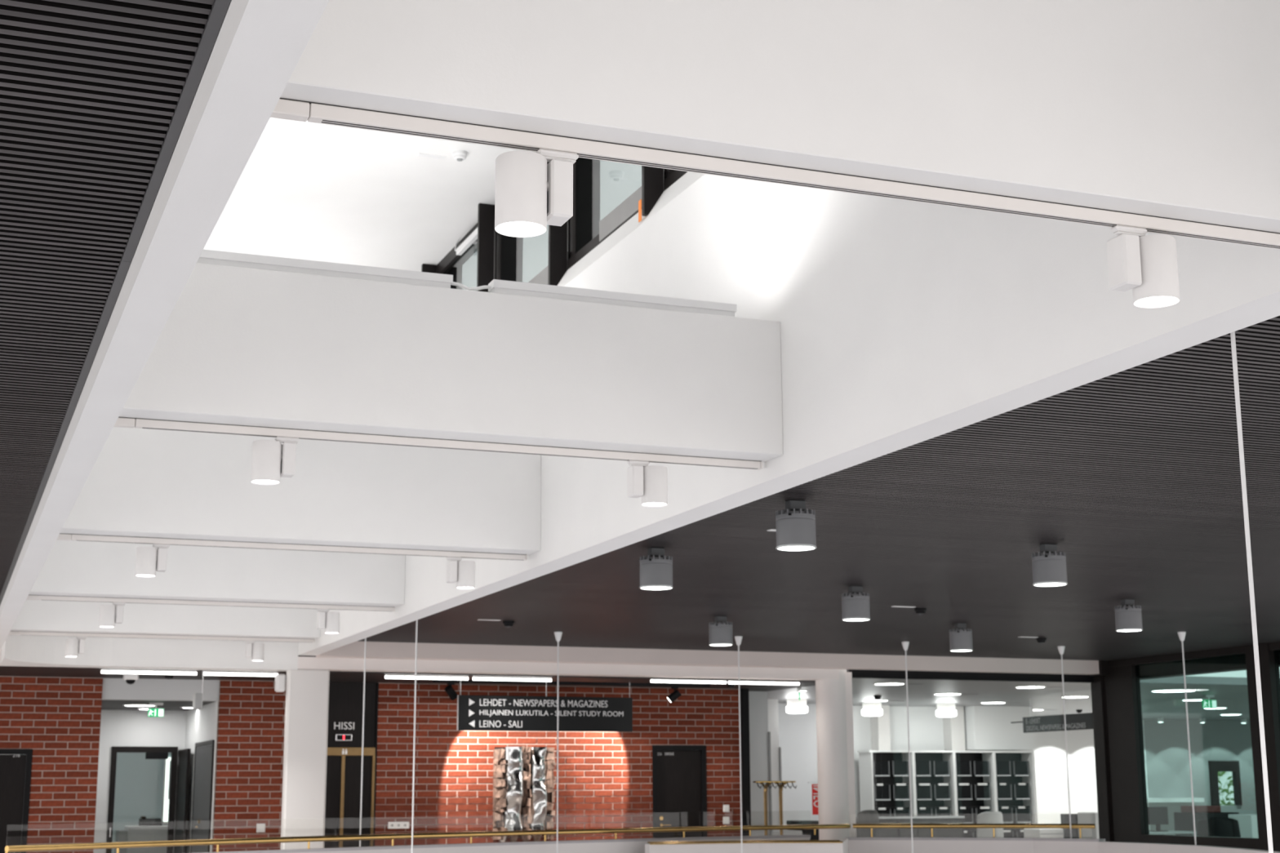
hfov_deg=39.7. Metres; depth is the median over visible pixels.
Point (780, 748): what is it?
trim
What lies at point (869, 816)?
lounge chair
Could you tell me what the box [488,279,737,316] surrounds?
ledge
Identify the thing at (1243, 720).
washer
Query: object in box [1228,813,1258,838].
base cabinet
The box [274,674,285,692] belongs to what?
wall speaker
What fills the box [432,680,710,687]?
track
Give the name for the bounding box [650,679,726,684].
strip light
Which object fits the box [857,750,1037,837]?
shelf
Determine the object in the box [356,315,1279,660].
ceiling
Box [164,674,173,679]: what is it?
smoke detector
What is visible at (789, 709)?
diffuser
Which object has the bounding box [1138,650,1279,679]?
wall
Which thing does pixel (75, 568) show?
cross beam
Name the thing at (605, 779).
brick wall
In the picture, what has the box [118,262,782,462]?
cross beam
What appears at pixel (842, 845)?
wall
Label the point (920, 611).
smoke detector
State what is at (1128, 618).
downlight
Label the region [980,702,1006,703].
recessed light
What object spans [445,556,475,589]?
track spotlight
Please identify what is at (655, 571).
downlight
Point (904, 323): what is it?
wall
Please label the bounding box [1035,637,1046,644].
smoke detector
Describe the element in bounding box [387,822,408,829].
socket plate
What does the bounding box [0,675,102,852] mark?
brick wall
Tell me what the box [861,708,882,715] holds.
diffuser
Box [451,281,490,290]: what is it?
power cable
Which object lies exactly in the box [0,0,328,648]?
beam
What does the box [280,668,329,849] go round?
column
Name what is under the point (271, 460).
track spotlight
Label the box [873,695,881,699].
smoke detector
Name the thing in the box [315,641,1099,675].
ceiling beam
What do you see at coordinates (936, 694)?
recessed light
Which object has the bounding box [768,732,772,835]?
trim
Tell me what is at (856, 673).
window frame
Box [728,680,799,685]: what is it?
strip light
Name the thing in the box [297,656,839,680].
ceiling beam
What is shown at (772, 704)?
wall
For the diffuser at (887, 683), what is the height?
0.001 m
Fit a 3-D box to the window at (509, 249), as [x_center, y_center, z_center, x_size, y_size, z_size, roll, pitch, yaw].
[-0.730,-1.386,12.977,0.206,1.015,1.693,4,-12,-21]
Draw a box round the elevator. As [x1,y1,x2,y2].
[324,681,378,848]
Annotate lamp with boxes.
[786,699,808,713]
[861,702,882,715]
[935,703,956,717]
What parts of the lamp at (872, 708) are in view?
lamp shade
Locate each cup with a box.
[554,631,562,641]
[1057,645,1065,654]
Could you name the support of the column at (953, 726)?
on the floor
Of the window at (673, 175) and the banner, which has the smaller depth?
the window at (673, 175)
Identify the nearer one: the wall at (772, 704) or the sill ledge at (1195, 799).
the wall at (772, 704)
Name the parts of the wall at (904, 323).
post, post, post, sill, post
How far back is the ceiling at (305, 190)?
13.61 m
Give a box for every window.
[161,757,170,823]
[436,222,497,289]
[496,161,570,284]
[567,157,666,270]
[663,168,687,191]
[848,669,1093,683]
[1087,641,1279,852]
[1208,760,1242,805]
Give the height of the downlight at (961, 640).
0.272 m
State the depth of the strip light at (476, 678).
20.76 m
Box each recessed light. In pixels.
[123,704,155,706]
[137,707,164,710]
[862,699,888,702]
[873,682,905,684]
[933,693,961,695]
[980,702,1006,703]
[1014,685,1045,688]
[1061,695,1088,697]
[1150,688,1196,692]
[1180,698,1206,701]
[1205,706,1227,709]
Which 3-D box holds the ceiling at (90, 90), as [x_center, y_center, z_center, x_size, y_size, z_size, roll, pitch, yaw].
[-4.129,-0.048,7.678,3.025,0.090,22.000,4,-12,-21]
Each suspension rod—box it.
[359,638,366,847]
[411,619,417,852]
[554,631,562,852]
[734,635,742,852]
[902,641,913,852]
[1057,645,1071,838]
[1177,631,1196,845]
[1230,331,1273,852]
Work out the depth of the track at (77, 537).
11.32 m
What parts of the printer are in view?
scanner lid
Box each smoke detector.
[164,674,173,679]
[452,149,467,161]
[502,621,514,627]
[726,683,735,688]
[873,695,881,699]
[914,607,926,614]
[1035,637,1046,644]
[1075,709,1082,713]
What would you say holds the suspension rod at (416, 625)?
hanging from the ceiling at (1133, 474)
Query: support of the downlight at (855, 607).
in the ceiling at (1133, 474)
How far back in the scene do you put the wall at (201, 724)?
22.45 m
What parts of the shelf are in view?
panel, panel, panel, panel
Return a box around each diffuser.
[125,705,151,706]
[786,706,808,713]
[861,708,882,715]
[875,683,902,684]
[935,709,956,717]
[938,693,959,695]
[1016,686,1041,688]
[1152,689,1195,692]
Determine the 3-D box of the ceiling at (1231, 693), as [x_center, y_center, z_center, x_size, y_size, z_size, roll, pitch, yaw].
[9.576,4.793,30.622,19.510,0.100,11.380,4,-12,-21]
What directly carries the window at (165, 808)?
in the wall at (139, 782)
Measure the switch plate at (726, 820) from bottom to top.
0.092 m
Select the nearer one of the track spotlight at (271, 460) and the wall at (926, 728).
the track spotlight at (271, 460)
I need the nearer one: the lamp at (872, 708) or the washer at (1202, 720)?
the lamp at (872, 708)
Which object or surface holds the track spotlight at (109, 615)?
attached to the track at (47, 597)
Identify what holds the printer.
on the floor
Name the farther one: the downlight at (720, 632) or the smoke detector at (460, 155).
the downlight at (720, 632)
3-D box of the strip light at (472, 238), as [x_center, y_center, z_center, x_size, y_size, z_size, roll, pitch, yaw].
[-1.362,-1.547,14.280,0.070,0.168,0.806,4,-12,-21]
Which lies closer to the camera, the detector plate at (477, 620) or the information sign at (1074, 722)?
the detector plate at (477, 620)
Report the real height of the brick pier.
2.914 m
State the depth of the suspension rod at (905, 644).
19.63 m
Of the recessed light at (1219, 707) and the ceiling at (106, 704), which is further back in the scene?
the recessed light at (1219, 707)
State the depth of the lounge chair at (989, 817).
24.20 m
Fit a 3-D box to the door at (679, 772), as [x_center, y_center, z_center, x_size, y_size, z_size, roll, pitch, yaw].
[0.498,5.176,22.793,0.756,2.112,0.116,4,-12,-21]
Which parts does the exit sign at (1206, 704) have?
panel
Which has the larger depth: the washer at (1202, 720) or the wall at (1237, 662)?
the washer at (1202, 720)
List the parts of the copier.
panel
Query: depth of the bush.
39.97 m
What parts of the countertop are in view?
panel, panel, panel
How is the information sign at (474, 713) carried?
hanging from the ceiling at (16, 671)
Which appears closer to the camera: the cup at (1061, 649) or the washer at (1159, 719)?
the cup at (1061, 649)
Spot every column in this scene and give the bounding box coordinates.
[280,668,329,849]
[815,669,849,839]
[871,705,890,750]
[942,706,965,751]
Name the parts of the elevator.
door panel, panel, door panel, panel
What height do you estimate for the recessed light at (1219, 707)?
0.012 m
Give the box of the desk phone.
[138,816,162,826]
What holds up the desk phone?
on the copier
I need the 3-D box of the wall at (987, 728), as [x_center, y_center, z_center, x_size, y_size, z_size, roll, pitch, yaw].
[6.094,5.165,30.289,1.180,0.730,0.500,4,-12,-21]
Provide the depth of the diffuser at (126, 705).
21.94 m
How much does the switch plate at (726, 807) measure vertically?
0.092 m
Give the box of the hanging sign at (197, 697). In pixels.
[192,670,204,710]
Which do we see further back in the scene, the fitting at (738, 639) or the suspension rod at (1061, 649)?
the suspension rod at (1061, 649)
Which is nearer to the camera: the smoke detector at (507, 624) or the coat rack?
the smoke detector at (507, 624)
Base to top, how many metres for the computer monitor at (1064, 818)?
0.450 m
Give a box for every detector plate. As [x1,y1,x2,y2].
[417,152,446,159]
[477,619,500,621]
[766,528,776,531]
[891,605,915,608]
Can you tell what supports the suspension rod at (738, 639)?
hanging from the ceiling at (1133, 474)
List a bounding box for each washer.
[1157,717,1163,722]
[1200,718,1205,723]
[1240,718,1246,723]
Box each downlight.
[639,547,673,590]
[708,616,733,646]
[775,499,816,551]
[841,586,870,621]
[949,622,973,651]
[1031,543,1067,586]
[1114,599,1142,631]
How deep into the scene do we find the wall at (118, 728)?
23.30 m
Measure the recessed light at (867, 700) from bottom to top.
0.012 m
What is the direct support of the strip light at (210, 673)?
attached to the ceiling at (16, 671)
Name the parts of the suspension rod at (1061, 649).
rod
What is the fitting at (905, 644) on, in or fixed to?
on the suspension rod at (905, 644)
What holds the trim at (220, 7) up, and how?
attached to the ceiling at (90, 90)
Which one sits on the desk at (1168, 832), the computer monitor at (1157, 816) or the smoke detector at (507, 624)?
the computer monitor at (1157, 816)
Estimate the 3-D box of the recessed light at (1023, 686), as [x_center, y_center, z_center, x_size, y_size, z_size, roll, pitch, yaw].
[5.350,3.573,24.285,0.424,0.012,0.424,4,-12,-21]
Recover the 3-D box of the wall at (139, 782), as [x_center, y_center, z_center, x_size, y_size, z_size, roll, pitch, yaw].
[-7.292,5.633,26.713,4.000,2.860,0.150,4,-12,-21]
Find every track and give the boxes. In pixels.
[8,631,315,642]
[26,595,395,611]
[56,533,527,560]
[113,417,762,470]
[270,97,1279,248]
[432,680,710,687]
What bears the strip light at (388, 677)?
attached to the ceiling at (16, 671)
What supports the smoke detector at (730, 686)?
attached to the ceiling at (16, 671)
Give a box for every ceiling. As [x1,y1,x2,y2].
[0,0,214,594]
[0,655,815,691]
[101,700,215,711]
[204,117,536,271]
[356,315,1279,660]
[767,669,1249,720]
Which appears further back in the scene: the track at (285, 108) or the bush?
the bush
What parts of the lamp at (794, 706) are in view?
lamp shade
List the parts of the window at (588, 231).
rail, sash rail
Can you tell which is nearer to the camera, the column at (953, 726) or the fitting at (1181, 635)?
the fitting at (1181, 635)
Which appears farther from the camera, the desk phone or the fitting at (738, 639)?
the desk phone
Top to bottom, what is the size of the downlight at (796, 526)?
0.272 m
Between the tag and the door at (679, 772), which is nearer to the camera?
the tag
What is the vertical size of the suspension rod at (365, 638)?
4.600 m
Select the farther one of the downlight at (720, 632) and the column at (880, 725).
the column at (880, 725)
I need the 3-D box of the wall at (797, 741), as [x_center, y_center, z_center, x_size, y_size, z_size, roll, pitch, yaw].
[1.091,5.844,28.059,4.000,2.910,0.150,4,-12,-21]
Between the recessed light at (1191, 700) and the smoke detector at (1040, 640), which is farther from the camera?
the recessed light at (1191, 700)
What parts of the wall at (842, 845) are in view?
edge rod, edge rod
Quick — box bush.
[1217,771,1234,805]
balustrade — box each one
[4,823,850,852]
[852,823,1095,838]
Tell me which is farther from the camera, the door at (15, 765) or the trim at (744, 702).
the trim at (744, 702)
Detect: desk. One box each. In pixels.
[1149,831,1196,835]
[1173,805,1239,835]
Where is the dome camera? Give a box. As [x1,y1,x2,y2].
[123,674,138,684]
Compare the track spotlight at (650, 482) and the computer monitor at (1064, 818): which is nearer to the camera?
the track spotlight at (650, 482)
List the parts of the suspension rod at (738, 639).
rod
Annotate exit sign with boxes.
[147,702,164,716]
[796,687,801,700]
[1201,694,1217,708]
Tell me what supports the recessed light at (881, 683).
in the ceiling at (1231, 693)
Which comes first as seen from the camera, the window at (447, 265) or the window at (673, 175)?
the window at (673, 175)
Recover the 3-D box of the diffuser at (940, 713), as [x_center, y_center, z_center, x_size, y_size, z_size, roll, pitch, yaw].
[5.037,4.719,29.134,0.340,0.110,0.340,4,-12,-21]
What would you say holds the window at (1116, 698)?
in the wall at (1237, 662)
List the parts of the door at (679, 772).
handle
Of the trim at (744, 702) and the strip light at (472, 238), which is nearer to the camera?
the strip light at (472, 238)
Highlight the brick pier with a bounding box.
[211,680,286,852]
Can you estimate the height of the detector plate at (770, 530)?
0.004 m
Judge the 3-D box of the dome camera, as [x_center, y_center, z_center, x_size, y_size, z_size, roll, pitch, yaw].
[-5.716,2.838,19.886,0.160,0.115,0.120,4,-12,-21]
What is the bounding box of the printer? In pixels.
[772,820,818,839]
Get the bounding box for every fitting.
[734,635,742,645]
[902,641,909,650]
[1177,631,1186,641]
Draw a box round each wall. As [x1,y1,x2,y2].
[0,635,298,671]
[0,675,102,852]
[93,710,186,852]
[111,752,171,852]
[185,701,217,852]
[202,835,810,852]
[297,161,1279,655]
[374,682,742,846]
[644,838,848,852]
[748,691,769,835]
[767,699,779,825]
[777,703,818,830]
[845,837,1279,852]
[853,706,982,816]
[964,706,1035,751]
[1022,720,1256,835]
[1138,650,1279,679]
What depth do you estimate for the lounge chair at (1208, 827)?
24.38 m
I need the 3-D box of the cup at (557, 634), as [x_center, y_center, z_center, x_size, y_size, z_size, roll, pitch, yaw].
[-0.849,2.184,18.397,0.084,0.095,0.084,4,-12,-21]
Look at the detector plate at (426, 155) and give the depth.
12.74 m
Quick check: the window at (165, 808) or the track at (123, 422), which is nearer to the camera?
the track at (123, 422)
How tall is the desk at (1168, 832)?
0.900 m
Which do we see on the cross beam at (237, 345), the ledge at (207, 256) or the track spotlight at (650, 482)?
the ledge at (207, 256)
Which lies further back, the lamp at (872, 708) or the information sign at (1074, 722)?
the lamp at (872, 708)
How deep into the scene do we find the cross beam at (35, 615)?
17.81 m
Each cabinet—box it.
[1023,828,1063,838]
[1077,812,1099,839]
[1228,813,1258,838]
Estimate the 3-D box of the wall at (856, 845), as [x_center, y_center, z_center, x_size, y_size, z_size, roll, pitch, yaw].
[5.279,4.890,17.453,2.015,1.488,8.676,6,-13,-27]
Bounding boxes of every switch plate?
[256,823,265,832]
[723,804,728,812]
[723,817,728,824]
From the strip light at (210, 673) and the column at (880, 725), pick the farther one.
the column at (880, 725)
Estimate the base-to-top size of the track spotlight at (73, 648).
0.202 m
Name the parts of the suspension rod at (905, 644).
rod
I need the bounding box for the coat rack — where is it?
[752,781,796,835]
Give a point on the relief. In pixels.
(523, 784)
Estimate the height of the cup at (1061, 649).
0.095 m
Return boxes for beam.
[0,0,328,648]
[10,600,320,639]
[28,534,405,607]
[60,426,541,555]
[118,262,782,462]
[280,0,1279,232]
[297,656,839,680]
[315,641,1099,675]
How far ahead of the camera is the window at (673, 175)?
10.36 m
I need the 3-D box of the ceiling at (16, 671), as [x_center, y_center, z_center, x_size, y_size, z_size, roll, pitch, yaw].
[-4.971,3.245,22.679,13.490,0.200,6.600,4,-12,-21]
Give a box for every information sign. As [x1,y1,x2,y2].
[457,680,632,732]
[1010,694,1093,733]
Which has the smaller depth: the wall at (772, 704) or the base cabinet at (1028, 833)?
the base cabinet at (1028, 833)
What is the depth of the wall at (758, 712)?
23.86 m
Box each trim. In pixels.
[0,0,231,604]
[740,688,751,835]
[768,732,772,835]
[778,746,782,785]
[844,671,856,837]
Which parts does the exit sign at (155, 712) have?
panel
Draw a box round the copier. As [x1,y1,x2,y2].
[115,825,168,852]
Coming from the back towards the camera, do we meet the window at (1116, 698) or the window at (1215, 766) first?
the window at (1215, 766)
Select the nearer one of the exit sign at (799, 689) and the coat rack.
the coat rack
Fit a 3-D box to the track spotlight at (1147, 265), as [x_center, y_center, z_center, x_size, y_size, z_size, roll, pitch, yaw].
[1.388,-0.444,4.889,0.200,0.202,0.124,4,-12,-21]
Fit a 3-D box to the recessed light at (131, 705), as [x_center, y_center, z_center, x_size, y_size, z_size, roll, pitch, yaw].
[-6.204,3.461,21.975,0.404,0.012,0.404,4,-12,-21]
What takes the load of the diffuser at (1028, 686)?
attached to the recessed light at (1023, 686)
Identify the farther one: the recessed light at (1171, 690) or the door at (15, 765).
the recessed light at (1171, 690)
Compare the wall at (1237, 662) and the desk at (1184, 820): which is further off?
the desk at (1184, 820)
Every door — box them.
[0,749,32,852]
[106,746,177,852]
[173,748,191,852]
[190,739,214,852]
[652,745,707,838]
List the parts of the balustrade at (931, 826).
handrail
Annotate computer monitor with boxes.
[1060,813,1079,838]
[1147,806,1168,831]
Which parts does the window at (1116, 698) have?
wide post, panel, rail, post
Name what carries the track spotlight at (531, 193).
attached to the track at (285, 108)
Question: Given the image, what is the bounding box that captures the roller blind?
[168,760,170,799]
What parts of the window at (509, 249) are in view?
sash rail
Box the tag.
[638,199,641,222]
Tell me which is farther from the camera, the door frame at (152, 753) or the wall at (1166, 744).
the wall at (1166, 744)
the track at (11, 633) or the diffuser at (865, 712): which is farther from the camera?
the diffuser at (865, 712)
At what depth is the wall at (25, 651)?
18.81 m
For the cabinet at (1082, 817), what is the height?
1.220 m
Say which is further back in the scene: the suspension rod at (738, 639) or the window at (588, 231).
the suspension rod at (738, 639)
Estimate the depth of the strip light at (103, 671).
19.28 m
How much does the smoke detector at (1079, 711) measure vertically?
0.060 m
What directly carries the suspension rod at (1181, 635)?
hanging from the ceiling at (1133, 474)
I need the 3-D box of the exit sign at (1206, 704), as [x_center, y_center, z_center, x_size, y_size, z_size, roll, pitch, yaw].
[8.587,4.154,26.726,0.260,0.200,0.060,4,-12,-21]
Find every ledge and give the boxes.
[196,248,453,288]
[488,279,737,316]
[1146,797,1204,802]
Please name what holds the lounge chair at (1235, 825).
on the floor
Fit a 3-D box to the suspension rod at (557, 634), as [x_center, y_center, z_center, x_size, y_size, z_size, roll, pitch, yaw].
[-0.839,4.391,17.946,0.084,4.600,0.084,4,-12,-21]
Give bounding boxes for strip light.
[101,669,196,675]
[204,671,278,676]
[385,675,468,679]
[454,227,477,255]
[472,676,551,681]
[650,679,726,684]
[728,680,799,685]
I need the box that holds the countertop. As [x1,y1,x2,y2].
[855,815,964,837]
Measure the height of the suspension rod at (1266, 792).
4.600 m
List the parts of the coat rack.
post, post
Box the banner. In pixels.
[808,782,818,814]
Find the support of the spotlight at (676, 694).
attached to the track at (433, 681)
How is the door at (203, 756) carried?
in the wall at (201, 724)
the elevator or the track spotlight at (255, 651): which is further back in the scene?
the elevator
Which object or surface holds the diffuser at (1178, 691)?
attached to the recessed light at (1171, 690)
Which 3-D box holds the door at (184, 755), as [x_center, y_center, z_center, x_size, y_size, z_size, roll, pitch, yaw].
[-5.921,5.220,22.833,0.048,2.080,0.900,4,-12,-21]
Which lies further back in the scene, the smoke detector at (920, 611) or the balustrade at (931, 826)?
the balustrade at (931, 826)
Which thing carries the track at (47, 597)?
attached to the cross beam at (75, 568)
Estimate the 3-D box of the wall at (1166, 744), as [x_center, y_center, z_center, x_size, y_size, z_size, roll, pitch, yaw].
[11.338,7.532,36.540,13.600,2.910,0.150,4,-12,-21]
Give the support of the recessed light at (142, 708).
in the ceiling at (106, 704)
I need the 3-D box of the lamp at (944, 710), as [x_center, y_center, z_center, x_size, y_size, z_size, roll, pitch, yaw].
[5.036,4.670,29.144,0.340,0.210,0.340,4,-12,-21]
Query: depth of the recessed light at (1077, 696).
26.86 m
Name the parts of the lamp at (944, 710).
lamp shade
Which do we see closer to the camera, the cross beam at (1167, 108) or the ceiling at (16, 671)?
the cross beam at (1167, 108)
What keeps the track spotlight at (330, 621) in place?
attached to the track at (47, 597)
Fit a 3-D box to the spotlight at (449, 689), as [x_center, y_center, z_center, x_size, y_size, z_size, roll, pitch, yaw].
[-2.257,3.169,21.177,0.096,0.207,0.182,-9,-15,38]
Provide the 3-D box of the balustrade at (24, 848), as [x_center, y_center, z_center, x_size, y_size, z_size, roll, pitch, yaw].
[-1.491,4.013,17.618,10.269,0.274,0.727,11,-16,-43]
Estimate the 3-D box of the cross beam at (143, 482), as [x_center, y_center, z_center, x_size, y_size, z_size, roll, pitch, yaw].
[-2.126,0.418,11.340,3.059,0.653,0.245,4,-12,-21]
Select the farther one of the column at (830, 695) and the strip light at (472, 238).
the column at (830, 695)
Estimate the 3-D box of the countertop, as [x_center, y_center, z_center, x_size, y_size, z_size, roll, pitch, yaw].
[4.089,6.514,27.110,1.770,1.070,0.520,4,-12,-21]
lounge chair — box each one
[856,809,879,837]
[976,811,1003,837]
[1196,818,1233,837]
[1209,817,1240,837]
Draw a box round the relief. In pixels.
[492,746,555,842]
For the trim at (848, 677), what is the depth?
21.66 m
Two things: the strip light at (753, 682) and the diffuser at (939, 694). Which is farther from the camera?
the diffuser at (939, 694)
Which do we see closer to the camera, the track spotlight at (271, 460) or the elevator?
the track spotlight at (271, 460)
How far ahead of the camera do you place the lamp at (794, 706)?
27.38 m
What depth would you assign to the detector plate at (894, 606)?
15.95 m
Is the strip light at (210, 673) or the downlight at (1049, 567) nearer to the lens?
the downlight at (1049, 567)
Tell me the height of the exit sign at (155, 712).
0.170 m
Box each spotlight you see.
[64,636,87,657]
[98,602,125,627]
[134,543,169,577]
[244,640,264,661]
[250,436,299,484]
[316,608,339,634]
[444,682,457,700]
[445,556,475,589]
[494,148,578,237]
[626,460,667,506]
[666,686,681,702]
[1106,224,1179,307]
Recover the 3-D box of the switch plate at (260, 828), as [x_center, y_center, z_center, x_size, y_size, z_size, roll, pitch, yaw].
[-4.458,4.723,20.834,0.100,0.100,0.016,4,-12,-21]
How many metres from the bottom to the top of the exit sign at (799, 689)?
0.170 m
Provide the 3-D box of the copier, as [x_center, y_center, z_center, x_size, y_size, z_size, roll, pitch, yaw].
[-7.000,6.176,24.935,0.740,1.080,0.500,4,-12,-21]
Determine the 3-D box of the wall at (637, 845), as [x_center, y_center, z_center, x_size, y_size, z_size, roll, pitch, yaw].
[-2.718,4.597,15.945,1.061,1.530,12.948,-10,-15,41]

